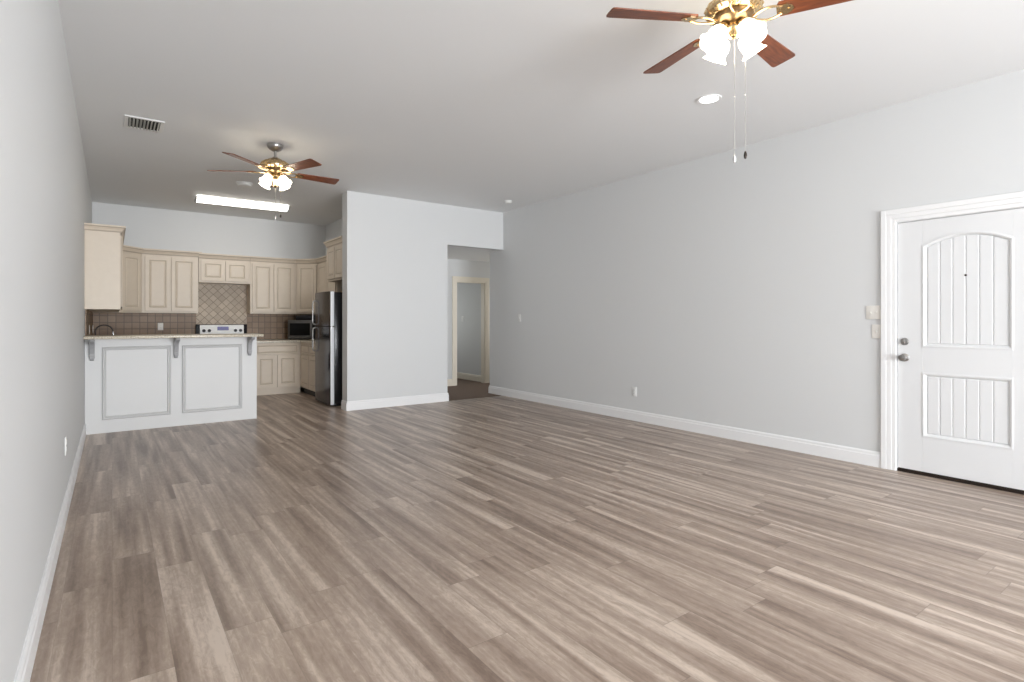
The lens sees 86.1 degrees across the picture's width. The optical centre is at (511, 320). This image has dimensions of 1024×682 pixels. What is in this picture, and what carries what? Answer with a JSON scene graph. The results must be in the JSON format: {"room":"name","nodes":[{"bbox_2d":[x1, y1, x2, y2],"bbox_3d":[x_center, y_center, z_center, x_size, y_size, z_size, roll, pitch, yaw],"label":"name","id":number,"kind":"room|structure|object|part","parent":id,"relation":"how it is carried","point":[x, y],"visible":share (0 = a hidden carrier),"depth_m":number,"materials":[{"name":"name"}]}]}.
{"room":"empty living room","nodes":[
{"label":"empty living room","id":0,"kind":"room"},
{"bbox_2d":[0,0,91,681],"bbox_3d":[-1.984,-0.281,2.186,0.140,3.050,15.350,0,0,-36],"label":"wall","id":1,"kind":"structure","parent":0,"point":[46,200],"depth_m":2.20,"materials":[{"name":"white paint"}]},
{"bbox_2d":[14,423,85,681],"bbox_3d":[-1.071,1.179,1.065,0.016,0.130,12.183,0,0,-36],"label":"baseboard","id":2,"kind":"structure","parent":1,"relation":"attached to","point":[25,666],"depth_m":2.38,"materials":[{"name":"white paint"}]},
{"bbox_2d":[65,436,66,455],"bbox_3d":[-2.881,0.804,3.543,0.009,0.117,0.072,0,0,-36],"label":"wall outlet","id":3,"kind":"object","parent":1,"relation":"attached to","point":[65,436],"visible":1,"depth_m":3.52,"materials":[{"name":"white plastic"}]},
{"bbox_2d":[84,223,125,311],"bbox_3d":[-5.165,-0.597,6.984,0.368,0.932,2.348,0,0,-36],"label":"upper cabinet","id":4,"kind":"object","parent":1,"relation":"attached to","point":[103,243],"visible":0.99,"depth_m":6.06,"materials":[{"name":"beige paint"}]},
{"bbox_3d":[-5.165,-1.027,6.984,0.368,0.072,2.348,0,0,-36],"label":"crown molding","id":5,"kind":"part","parent":4,"relation":"part of","materials":[{"name":"beige paint"}]},
{"bbox_3d":[-4.504,-0.560,6.326,0.020,0.800,0.370,0,0,-36],"label":"cabinet door","id":6,"kind":"part","parent":4,"relation":"part of","materials":[{"name":"beige paint"}]},
{"bbox_2d":[92,202,324,388],"bbox_3d":[-4.933,-0.281,9.447,3.648,3.050,0.140,0,0,-36],"label":"wall","id":7,"kind":"structure","parent":0,"point":[151,228],"depth_m":9.27,"materials":[{"name":"white paint"}]},
{"bbox_2d":[93,245,142,312],"bbox_3d":[-5.908,-0.621,8.246,0.634,0.990,0.630,0,0,-36],"label":"upper cabinet","id":8,"kind":"object","parent":7,"relation":"attached to","point":[132,256],"visible":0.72,"depth_m":8.23,"materials":[{"name":"beige paint"}]},
{"bbox_3d":[-5.703,-0.578,8.220,0.020,0.845,0.345,0,0,7],"label":"cabinet door","id":9,"kind":"part","parent":8,"relation":"part of","materials":[{"name":"beige paint"}]},
{"bbox_3d":[-5.692,-1.073,8.219,0.052,0.085,0.405,0,0,7],"label":"crown molding","id":10,"kind":"part","parent":8,"relation":"part of","materials":[{"name":"beige paint"}]},
{"bbox_2d":[142,248,201,312],"bbox_3d":[-5.436,-0.621,8.764,0.806,0.990,0.350,0,0,-36],"label":"upper cabinet","id":11,"kind":"object","parent":7,"relation":"attached to","point":[169,277],"visible":0.86,"depth_m":8.62,"materials":[{"name":"beige paint"}]},
{"bbox_3d":[-5.514,-0.578,8.537,0.332,0.845,0.020,0,0,-36],"label":"cabinet door","id":12,"kind":"part","parent":11,"relation":"part of","materials":[{"name":"beige paint"}]},
{"bbox_3d":[-5.426,-1.073,8.751,0.806,0.085,0.318,0,0,-36],"label":"crown molding","id":13,"kind":"part","parent":11,"relation":"part of","materials":[{"name":"beige paint"}]},
{"bbox_3d":[-5.231,-0.578,8.743,0.340,0.845,0.020,0,0,-36],"label":"cabinet door","id":14,"kind":"part","parent":11,"relation":"part of","materials":[{"name":"beige paint"}]},
{"bbox_2d":[85,309,314,339],"bbox_3d":[-4.162,0.086,8.271,3.508,0.484,2.670,0,0,-36],"label":"backsplash","id":15,"kind":"structure","parent":7,"relation":"attached to","point":[273,326],"depth_m":8.85,"materials":[{"name":"tile"}]},
{"bbox_2d":[158,323,162,329],"bbox_3d":[-5.651,0.089,8.819,0.075,0.117,0.009,0,0,-36],"label":"wall outlet","id":16,"kind":"object","parent":15,"relation":"attached to","point":[160,325],"visible":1,"depth_m":8.81,"materials":[{"name":"white plastic"}]},
{"bbox_2d":[196,283,246,323],"bbox_3d":[-4.941,-0.090,9.348,0.769,1.070,0.010,0,0,-36],"label":"backsplash","id":17,"kind":"structure","parent":7,"relation":"attached to","point":[217,303],"depth_m":9.34,"materials":[{"name":"tile"}]},
{"bbox_2d":[198,253,250,284],"bbox_3d":[-4.836,-0.864,9.201,0.762,0.473,0.350,0,0,-36],"label":"upper cabinet","id":18,"kind":"object","parent":7,"relation":"attached to","point":[212,268],"visible":0.88,"depth_m":9.07,"materials":[{"name":"beige paint"}]},
{"bbox_3d":[-4.899,-0.823,8.985,0.344,0.330,0.020,0,0,-36],"label":"cabinet door","id":19,"kind":"part","parent":18,"relation":"part of","materials":[{"name":"beige paint"}]},
{"bbox_3d":[-4.748,-1.058,9.081,0.762,0.085,0.052,0,0,-36],"label":"crown molding","id":20,"kind":"part","parent":18,"relation":"part of","materials":[{"name":"beige paint"}]},
{"bbox_3d":[-4.610,-0.823,9.195,0.344,0.330,0.020,0,0,-36],"label":"cabinet door","id":21,"kind":"part","parent":18,"relation":"part of","materials":[{"name":"beige paint"}]},
{"bbox_2d":[247,256,295,313],"bbox_3d":[-4.221,-0.613,9.649,0.752,0.975,0.350,0,0,-36],"label":"upper cabinet","id":22,"kind":"object","parent":7,"relation":"attached to","point":[271,289],"visible":0.94,"depth_m":9.52,"materials":[{"name":"beige paint"}]},
{"bbox_3d":[-4.286,-0.571,9.431,0.334,0.830,0.020,0,0,-36],"label":"cabinet door","id":23,"kind":"part","parent":22,"relation":"part of","materials":[{"name":"beige paint"}]},
{"bbox_3d":[-4.133,-1.058,9.529,0.752,0.085,0.052,0,0,-36],"label":"crown molding","id":24,"kind":"part","parent":22,"relation":"part of","materials":[{"name":"beige paint"}]},
{"bbox_3d":[-4.004,-0.571,9.637,0.336,0.830,0.020,0,0,-36],"label":"cabinet door","id":25,"kind":"part","parent":22,"relation":"part of","materials":[{"name":"beige paint"}]},
{"bbox_2d":[296,259,317,313],"bbox_3d":[-3.603,-0.613,9.925,0.635,0.975,0.631,0,0,-36],"label":"upper cabinet","id":26,"kind":"object","parent":7,"relation":"attached to","point":[306,269],"visible":0.6,"depth_m":9.72,"materials":[{"name":"beige paint"}]},
{"bbox_3d":[-3.638,-1.058,9.715,0.417,0.085,0.052,0,0,9],"label":"crown molding","id":27,"kind":"part","parent":26,"relation":"part of","materials":[{"name":"beige paint"}]},
{"bbox_2d":[325,218,341,255],"bbox_3d":[-2.654,-0.281,9.299,0.140,3.050,2.785,0,0,-36],"label":"wall","id":28,"kind":"structure","parent":0,"point":[332,230],"depth_m":10.01,"materials":[{"name":"white paint"}]},
{"bbox_2d":[316,255,341,292],"bbox_3d":[-3.024,-0.613,9.378,0.364,0.975,1.000,0,0,-36],"label":"upper cabinet","id":29,"kind":"object","parent":28,"relation":"attached to","point":[323,285],"visible":0.33,"depth_m":9.36,"materials":[{"name":"beige paint"}]},
{"bbox_3d":[-3.151,-1.058,9.286,0.052,0.085,1.000,0,0,-36],"label":"crown molding","id":30,"kind":"part","parent":29,"relation":"part of","materials":[{"name":"beige paint"}]},
{"bbox_3d":[-3.283,-0.571,9.487,0.020,0.830,0.460,0,0,-36],"label":"cabinet door","id":31,"kind":"part","parent":29,"relation":"part of","materials":[{"name":"beige paint"}]},
{"bbox_3d":[-3.000,-0.571,9.099,0.020,0.830,0.460,0,0,-36],"label":"cabinet door","id":32,"kind":"part","parent":29,"relation":"part of","materials":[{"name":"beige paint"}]},
{"bbox_2d":[323,236,341,281],"bbox_3d":[-2.570,-0.947,8.623,0.519,0.638,0.848,0,0,-36],"label":"upper cabinet","id":33,"kind":"object","parent":28,"relation":"attached to","point":[334,246],"visible":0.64,"depth_m":8.48,"materials":[{"name":"beige paint"}]},
{"bbox_3d":[-2.847,-0.900,8.626,0.020,0.485,0.360,0,0,-36],"label":"cabinet door","id":34,"kind":"part","parent":33,"relation":"part of","materials":[{"name":"beige paint"}]},
{"bbox_3d":[-2.591,-1.219,8.608,0.468,0.094,0.848,0,0,-36],"label":"crown molding","id":35,"kind":"part","parent":33,"relation":"part of","materials":[{"name":"beige paint"}]},
{"bbox_3d":[-2.623,-0.900,8.319,0.020,0.485,0.360,0,0,-36],"label":"cabinet door","id":36,"kind":"part","parent":33,"relation":"part of","materials":[{"name":"beige paint"}]},
{"bbox_2d":[342,191,446,400],"bbox_3d":[-2.679,-0.281,9.484,1.582,3.050,3.515,0,0,-36],"label":"wall partition","id":37,"kind":"structure","parent":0,"point":[394,250],"depth_m":8.00,"materials":[{"name":"white paint"}]},
{"bbox_2d":[341,393,448,410],"bbox_3d":[-2.144,1.179,8.751,1.614,0.130,1.731,0,0,-36],"label":"baseboard","id":38,"kind":"structure","parent":37,"relation":"attached to","point":[440,397],"depth_m":7.99,"materials":[{"name":"white paint"}]},
{"bbox_2d":[447,259,489,382],"bbox_3d":[-0.802,0.028,10.874,3.088,2.434,0.120,0,0,-36],"label":"wall","id":39,"kind":"structure","parent":0,"point":[462,268],"depth_m":10.59,"materials":[{"name":"white paint"}]},
{"bbox_2d":[447,379,452,385],"bbox_3d":[-1.578,1.179,10.224,1.068,0.130,0.016,0,0,-36],"label":"baseboard","id":40,"kind":"structure","parent":39,"relation":"attached to","point":[449,381],"depth_m":10.50,"materials":[{"name":"beige paint"}]},
{"bbox_2d":[452,276,488,385],"bbox_3d":[-0.839,0.191,10.835,0.847,2.107,0.140,0,0,-36],"label":"trim","id":41,"kind":"structure","parent":39,"relation":"attached to","point":[484,282],"depth_m":10.98,"materials":[{"name":"beige paint"}]},
{"bbox_2d":[457,283,480,374],"bbox_3d":[-1.010,0.028,11.836,0.120,2.434,1.680,0,0,-36],"label":"wall","id":42,"kind":"structure","parent":0,"point":[468,294],"depth_m":11.58,"materials":[{"name":"white paint"}]},
{"bbox_2d":[457,372,480,381],"bbox_3d":[-1.068,1.179,11.800,0.016,0.130,1.670,0,0,-36],"label":"baseboard","id":43,"kind":"structure","parent":42,"relation":"attached to","point":[460,375],"depth_m":11.55,"materials":[{"name":"beige paint"}]},
{"bbox_2d":[447,246,498,261],"bbox_3d":[-0.944,-1.240,10.950,3.228,0.100,3.590,0,0,-36],"label":"ceiling","id":44,"kind":"structure","parent":0,"point":[459,253],"depth_m":9.66,"materials":[{"name":"white paint"}]},
{"bbox_2d":[447,205,502,249],"bbox_3d":[-0.612,-1.498,8.893,1.062,0.616,0.125,0,0,-36],"label":"wall","id":45,"kind":"structure","parent":0,"point":[466,227],"depth_m":8.82,"materials":[{"name":"white paint"}]},
{"bbox_2d":[30,378,1023,681],"bbox_3d":[0.891,1.304,4.646,7.686,0.120,15.940,0,0,-36],"label":"floor","id":46,"kind":"structure","parent":0,"point":[496,538],"depth_m":2.89,"materials":[{"name":"wood"}]},
{"bbox_2d":[83,333,263,434],"bbox_3d":[-3.928,0.703,6.458,1.746,1.083,0.595,0,0,-36],"label":"kitchen island","id":47,"kind":"object","parent":46,"relation":"on","point":[133,382],"visible":0.99,"depth_m":6.42,"materials":[{"name":"white paint"}]},
{"bbox_3d":[-4.274,0.692,6.261,0.651,0.809,0.019,0,0,-36],"label":"panel molding","id":48,"kind":"part","parent":47,"relation":"part of","materials":[{"name":"grey paint"}]},
{"bbox_3d":[-3.658,0.692,6.710,0.651,0.809,0.019,0,0,-36],"label":"panel molding","id":49,"kind":"part","parent":47,"relation":"part of","materials":[{"name":"grey paint"}]},
{"bbox_2d":[195,324,246,333],"bbox_3d":[-4.735,0.635,9.043,0.776,1.158,0.696,0,0,-36],"label":"range","id":50,"kind":"object","parent":46,"relation":"on","point":[199,328],"visible":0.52,"depth_m":9.24,"materials":[{"name":"white metal"}]},
{"bbox_2d":[257,342,300,395],"bbox_3d":[-4.141,0.808,9.540,0.752,0.872,0.618,0,0,-36],"label":"base cabinet","id":51,"kind":"object","parent":46,"relation":"on","point":[278,364],"visible":0.76,"depth_m":9.30,"materials":[{"name":"beige paint"}]},
{"bbox_3d":[-4.117,0.850,9.187,0.315,0.540,0.020,0,0,-36],"label":"cabinet door","id":52,"kind":"part","parent":51,"relation":"part of","materials":[{"name":"beige paint"}]},
{"bbox_3d":[-3.974,0.477,9.292,0.670,0.155,0.020,0,0,-36],"label":"drawer","id":53,"kind":"part","parent":51,"relation":"part of","materials":[{"name":"beige paint"}]},
{"bbox_3d":[-3.838,0.850,9.390,0.335,0.540,0.020,0,0,-36],"label":"cabinet door","id":54,"kind":"part","parent":51,"relation":"part of","materials":[{"name":"beige paint"}]},
{"bbox_2d":[301,343,314,395],"bbox_3d":[-3.136,0.808,9.294,0.620,0.872,1.000,0,0,-36],"label":"base cabinet","id":55,"kind":"object","parent":46,"relation":"on","point":[307,354],"visible":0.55,"depth_m":9.14,"materials":[{"name":"beige paint"}]},
{"bbox_2d":[257,339,314,343],"bbox_3d":[-3.610,0.350,9.322,1.353,0.040,1.596,0,0,-36],"label":"countertop","id":56,"kind":"structure","parent":55,"relation":"on","point":[269,340],"depth_m":9.31,"materials":[{"name":"beige stone"}]},
{"bbox_2d":[288,320,314,339],"bbox_3d":[-3.692,0.156,9.832,0.540,0.345,0.414,0,0,-8],"label":"microwave","id":57,"kind":"object","parent":56,"relation":"on","point":[297,329],"visible":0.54,"depth_m":9.65,"materials":[{"name":"grey metal"}]},
{"bbox_2d":[296,315,314,319],"bbox_3d":[-3.642,-0.060,9.871,0.410,0.085,0.290,0,0,-8],"label":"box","id":58,"kind":"object","parent":57,"relation":"on","point":[298,317],"visible":0.54,"depth_m":9.72,"materials":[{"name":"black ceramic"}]},
{"bbox_3d":[-3.465,0.150,9.699,0.127,0.325,0.019,0,0,-8],"label":"control panel","id":59,"kind":"part","parent":57,"relation":"part of","materials":[{"name":"metal"}]},
{"bbox_3d":[-3.511,0.477,9.299,0.020,0.155,0.450,0,0,-36],"label":"drawer","id":60,"kind":"part","parent":55,"relation":"part of","materials":[{"name":"beige paint"}]},
{"bbox_3d":[-3.511,0.850,9.299,0.020,0.540,0.450,0,0,-36],"label":"cabinet door","id":61,"kind":"part","parent":55,"relation":"part of","materials":[{"name":"beige paint"}]},
{"bbox_3d":[-3.234,0.477,8.919,0.020,0.155,0.450,0,0,-36],"label":"drawer","id":62,"kind":"part","parent":55,"relation":"part of","materials":[{"name":"beige paint"}]},
{"bbox_3d":[-3.234,0.850,8.919,0.020,0.540,0.450,0,0,-36],"label":"cabinet door","id":63,"kind":"part","parent":55,"relation":"part of","materials":[{"name":"beige paint"}]},
{"bbox_2d":[312,291,341,405],"bbox_3d":[-2.600,0.406,8.442,0.750,1.678,0.746,0,0,-36],"label":"refrigerator","id":64,"kind":"object","parent":46,"relation":"on","point":[328,305],"visible":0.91,"depth_m":8.04,"materials":[{"name":"silver metal"}]},
{"bbox_3d":[-3.067,-0.131,8.493,0.055,0.389,0.020,0,0,-36],"label":"handle","id":65,"kind":"part","parent":64,"relation":"part of","materials":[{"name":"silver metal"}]},
{"bbox_3d":[-2.837,-0.180,8.271,0.070,0.506,0.744,0,0,-36],"label":"freezer door","id":66,"kind":"part","parent":64,"relation":"part of","materials":[{"name":"grey metal"}]},
{"bbox_3d":[-5.138,0.808,7.176,0.616,0.872,2.050,0,0,-36],"label":"base cabinet","id":67,"kind":"object","parent":46,"relation":"on","visible":0},
{"bbox_3d":[-5.017,0.350,7.642,1.361,0.040,2.655,0,0,-36],"label":"countertop","id":68,"kind":"structure","parent":67,"relation":"on","visible":0},
{"bbox_2d":[94,324,113,334],"bbox_3d":[-4.946,0.185,6.645,0.220,0.288,0.086,0,0,-36],"label":"kitchen faucet","id":69,"kind":"object","parent":68,"relation":"on","point":[103,324],"visible":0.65,"depth_m":6.66,"materials":[{"name":"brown metal"}]},
{"bbox_2d":[58,0,1023,225],"bbox_3d":[0.303,-1.865,3.853,5.800,0.120,15.350,0,0,-36],"label":"ceiling","id":70,"kind":"structure","parent":0,"point":[475,104],"depth_m":4.19,"materials":[{"name":"white paint"}]},
{"bbox_2d":[124,115,164,132],"bbox_3d":[-3.367,-1.796,5.020,0.300,0.018,0.350,0,0,-36],"label":"ceiling vent","id":71,"kind":"object","parent":70,"relation":"in","point":[134,122],"visible":1,"depth_m":5.01,"materials":[{"name":"white plastic"}]},
{"bbox_2d":[194,196,289,211],"bbox_3d":[-4.073,-1.767,8.317,1.272,0.076,0.260,0,0,-34],"label":"fluorescent light","id":72,"kind":"object","parent":70,"relation":"attached to","point":[201,199],"visible":1,"depth_m":8.22,"materials":[{"name":"white paint"}]},
{"bbox_2d":[236,181,252,187],"bbox_3d":[-3.498,-1.782,7.177,0.205,0.046,0.204,0,0,-36],"label":"smoke detector","id":73,"kind":"object","parent":70,"relation":"attached to","point":[244,184],"visible":1,"depth_m":7.12,"materials":[{"name":"white plastic"}]},
{"bbox_2d":[207,142,338,219],"bbox_3d":[-2.442,-1.420,5.662,1.271,0.769,1.213,0,0,-21],"label":"ceiling fan","id":74,"kind":"object","parent":70,"relation":"hanging from","point":[275,168],"visible":1,"depth_m":5.55,"materials":[{"name":"brown wood"}]},
{"bbox_3d":[-2.853,-1.528,5.595,0.447,0.007,0.140,0,12,-3],"label":"blade","id":75,"kind":"part","parent":74,"relation":"part of","materials":[{"name":"brown wood"}]},
{"bbox_3d":[-2.534,-1.528,5.205,0.140,0.007,0.447,12,3,14],"label":"blade","id":76,"kind":"part","parent":74,"relation":"part of","materials":[{"name":"brown wood"}]},
{"bbox_3d":[-2.463,-1.419,5.497,0.125,0.124,0.117,0,0,-39],"label":"lamp shade","id":77,"kind":"part","parent":74,"relation":"part of","materials":[{"name":"white glass"}]},
{"bbox_3d":[-2.388,-1.419,5.742,0.125,0.124,0.117,0,0,-39],"label":"lamp shade","id":78,"kind":"part","parent":74,"relation":"part of","materials":[{"name":"white glass"}]},
{"bbox_3d":[-2.304,-1.419,5.583,0.117,0.125,0.122,0,0,-39],"label":"lamp shade","id":79,"kind":"part","parent":74,"relation":"part of","materials":[{"name":"white glass"}]},
{"bbox_3d":[-2.065,-1.528,5.388,0.447,0.007,0.140,0,-12,33],"label":"blade","id":80,"kind":"part","parent":74,"relation":"part of","materials":[{"name":"brown wood"}]},
{"bbox_3d":[-2.094,-1.528,5.891,0.447,0.007,0.140,0,-12,-39],"label":"blade","id":81,"kind":"part","parent":74,"relation":"part of","materials":[{"name":"brown wood"}]},
{"bbox_2d":[696,94,721,103],"bbox_3d":[1.602,-1.801,4.460,0.196,0.008,0.196,0,0,-36],"label":"recessed light","id":82,"kind":"object","parent":70,"relation":"in","point":[710,98],"visible":1,"depth_m":4.46,"materials":[{"name":"white paint"}]},
{"bbox_2d":[606,0,852,162],"bbox_3d":[1.144,-1.318,2.927,1.309,0.973,1.249,0,0,-25],"label":"ceiling fan","id":83,"kind":"object","parent":70,"relation":"hanging from","point":[730,19],"visible":1,"depth_m":2.84,"materials":[{"name":"brown wood"}]},
{"bbox_3d":[0.728,-1.579,2.833,0.467,0.007,0.140,0,12,-7],"label":"blade","id":84,"kind":"part","parent":83,"relation":"part of","materials":[{"name":"brown wood"}]},
{"bbox_3d":[0.981,-1.579,3.283,0.140,0.007,0.467,-13,5,-24],"label":"blade","id":85,"kind":"part","parent":83,"relation":"part of","materials":[{"name":"brown wood"}]},
{"bbox_3d":[1.046,-1.462,2.834,0.142,0.145,0.136,0,0,11],"label":"lamp shade","id":86,"kind":"part","parent":83,"relation":"part of","materials":[{"name":"white glass"}]},
{"bbox_3d":[1.114,-1.462,3.003,0.136,0.145,0.145,0,0,11],"label":"lamp shade","id":87,"kind":"part","parent":83,"relation":"part of","materials":[{"name":"white glass"}]},
{"bbox_3d":[1.168,-1.195,2.884,0.006,0.640,0.003,0,0,11],"label":"pull chain","id":88,"kind":"part","parent":83,"relation":"part of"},
{"bbox_3d":[1.205,-1.205,2.884,0.046,0.621,0.002,0,0,0],"label":"pull chain","id":89,"kind":"part","parent":83,"relation":"part of","materials":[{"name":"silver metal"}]},
{"bbox_3d":[1.213,-1.462,2.765,0.136,0.145,0.145,0,0,11],"label":"lamp shade","id":90,"kind":"part","parent":83,"relation":"part of","materials":[{"name":"white glass"}]},
{"bbox_3d":[1.281,-1.462,2.933,0.142,0.145,0.136,0,0,11],"label":"lamp shade","id":91,"kind":"part","parent":83,"relation":"part of","materials":[{"name":"white glass"}]},
{"bbox_3d":[1.487,-1.579,3.180,0.467,0.007,0.140,0,-12,-43],"label":"blade","id":92,"kind":"part","parent":83,"relation":"part of","materials":[{"name":"brown wood"}]},
{"bbox_3d":[1.546,-1.579,2.668,0.467,0.007,0.140,0,-12,29],"label":"blade","id":93,"kind":"part","parent":83,"relation":"part of","materials":[{"name":"brown wood"}]},
{"bbox_2d":[490,69,1023,451],"bbox_3d":[3.391,-0.281,4.420,0.140,3.050,12.630,0,0,-36],"label":"wall","id":94,"kind":"structure","parent":0,"point":[723,291],"depth_m":5.63,"materials":[{"name":"white paint"}]},
{"bbox_2d":[632,387,636,396],"bbox_3d":[1.529,0.882,6.849,0.009,0.117,0.072,0,0,-36],"label":"wall outlet","id":95,"kind":"object","parent":94,"relation":"attached to","point":[634,389],"visible":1,"depth_m":6.84,"materials":[{"name":"white plastic"}]},
{"bbox_2d":[488,385,880,467],"bbox_3d":[1.405,1.179,7.098,0.116,0.130,5.994,0,0,-36],"label":"baseboard","id":96,"kind":"structure","parent":94,"relation":"attached to","point":[838,452],"depth_m":5.89,"materials":[{"name":"white paint"}]},
{"bbox_2d":[866,305,880,318],"bbox_3d":[3.094,-0.073,4.695,0.016,0.117,0.116,0,0,-36],"label":"light switch","id":97,"kind":"object","parent":94,"relation":"attached to","point":[872,312],"visible":1,"depth_m":4.70,"materials":[{"name":"white plastic"}]},
{"bbox_2d":[872,325,880,337],"bbox_3d":[3.107,0.088,4.678,0.016,0.117,0.070,0,0,-36],"label":"light switch","id":98,"kind":"object","parent":94,"relation":"attached to","point":[876,329],"visible":1,"depth_m":4.68,"materials":[{"name":"white plastic"}]},
{"bbox_2d":[881,191,1023,470],"bbox_3d":[3.521,0.159,4.222,0.164,2.172,1.149,0,0,-36],"label":"trim","id":99,"kind":"structure","parent":94,"relation":"attached to","point":[890,219],"depth_m":4.57,"materials":[{"name":"white paint"}]},
{"bbox_2d":[897,468,1023,494],"bbox_3d":[3.532,1.234,4.230,0.136,0.022,0.925,0,0,-36],"label":"threshold","id":100,"kind":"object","parent":94,"relation":"attached to","point":[898,469],"depth_m":4.21,"materials":[{"name":"brown metal"}]},
{"bbox_2d":[898,208,1023,491],"bbox_3d":[3.468,0.214,4.184,0.114,2.052,0.917,0,0,-36],"label":"door","id":101,"kind":"structure","parent":94,"relation":"in","point":[961,278],"depth_m":4.22,"materials":[{"name":"white paint"}]},
{"bbox_3d":[3.210,0.300,4.501,0.070,0.066,0.066,0,0,-36],"label":"knob","id":102,"kind":"part","parent":101,"relation":"part of","materials":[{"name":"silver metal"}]},
{"bbox_3d":[3.476,-0.238,4.203,0.020,0.903,0.557,0,0,-36],"label":"panel","id":103,"kind":"part","parent":101,"relation":"part of","materials":[{"name":"white paint"}]},
{"bbox_3d":[3.476,0.674,4.203,0.020,0.524,0.557,0,0,-36],"label":"panel","id":104,"kind":"part","parent":101,"relation":"part of","materials":[{"name":"white paint"}]}
]}

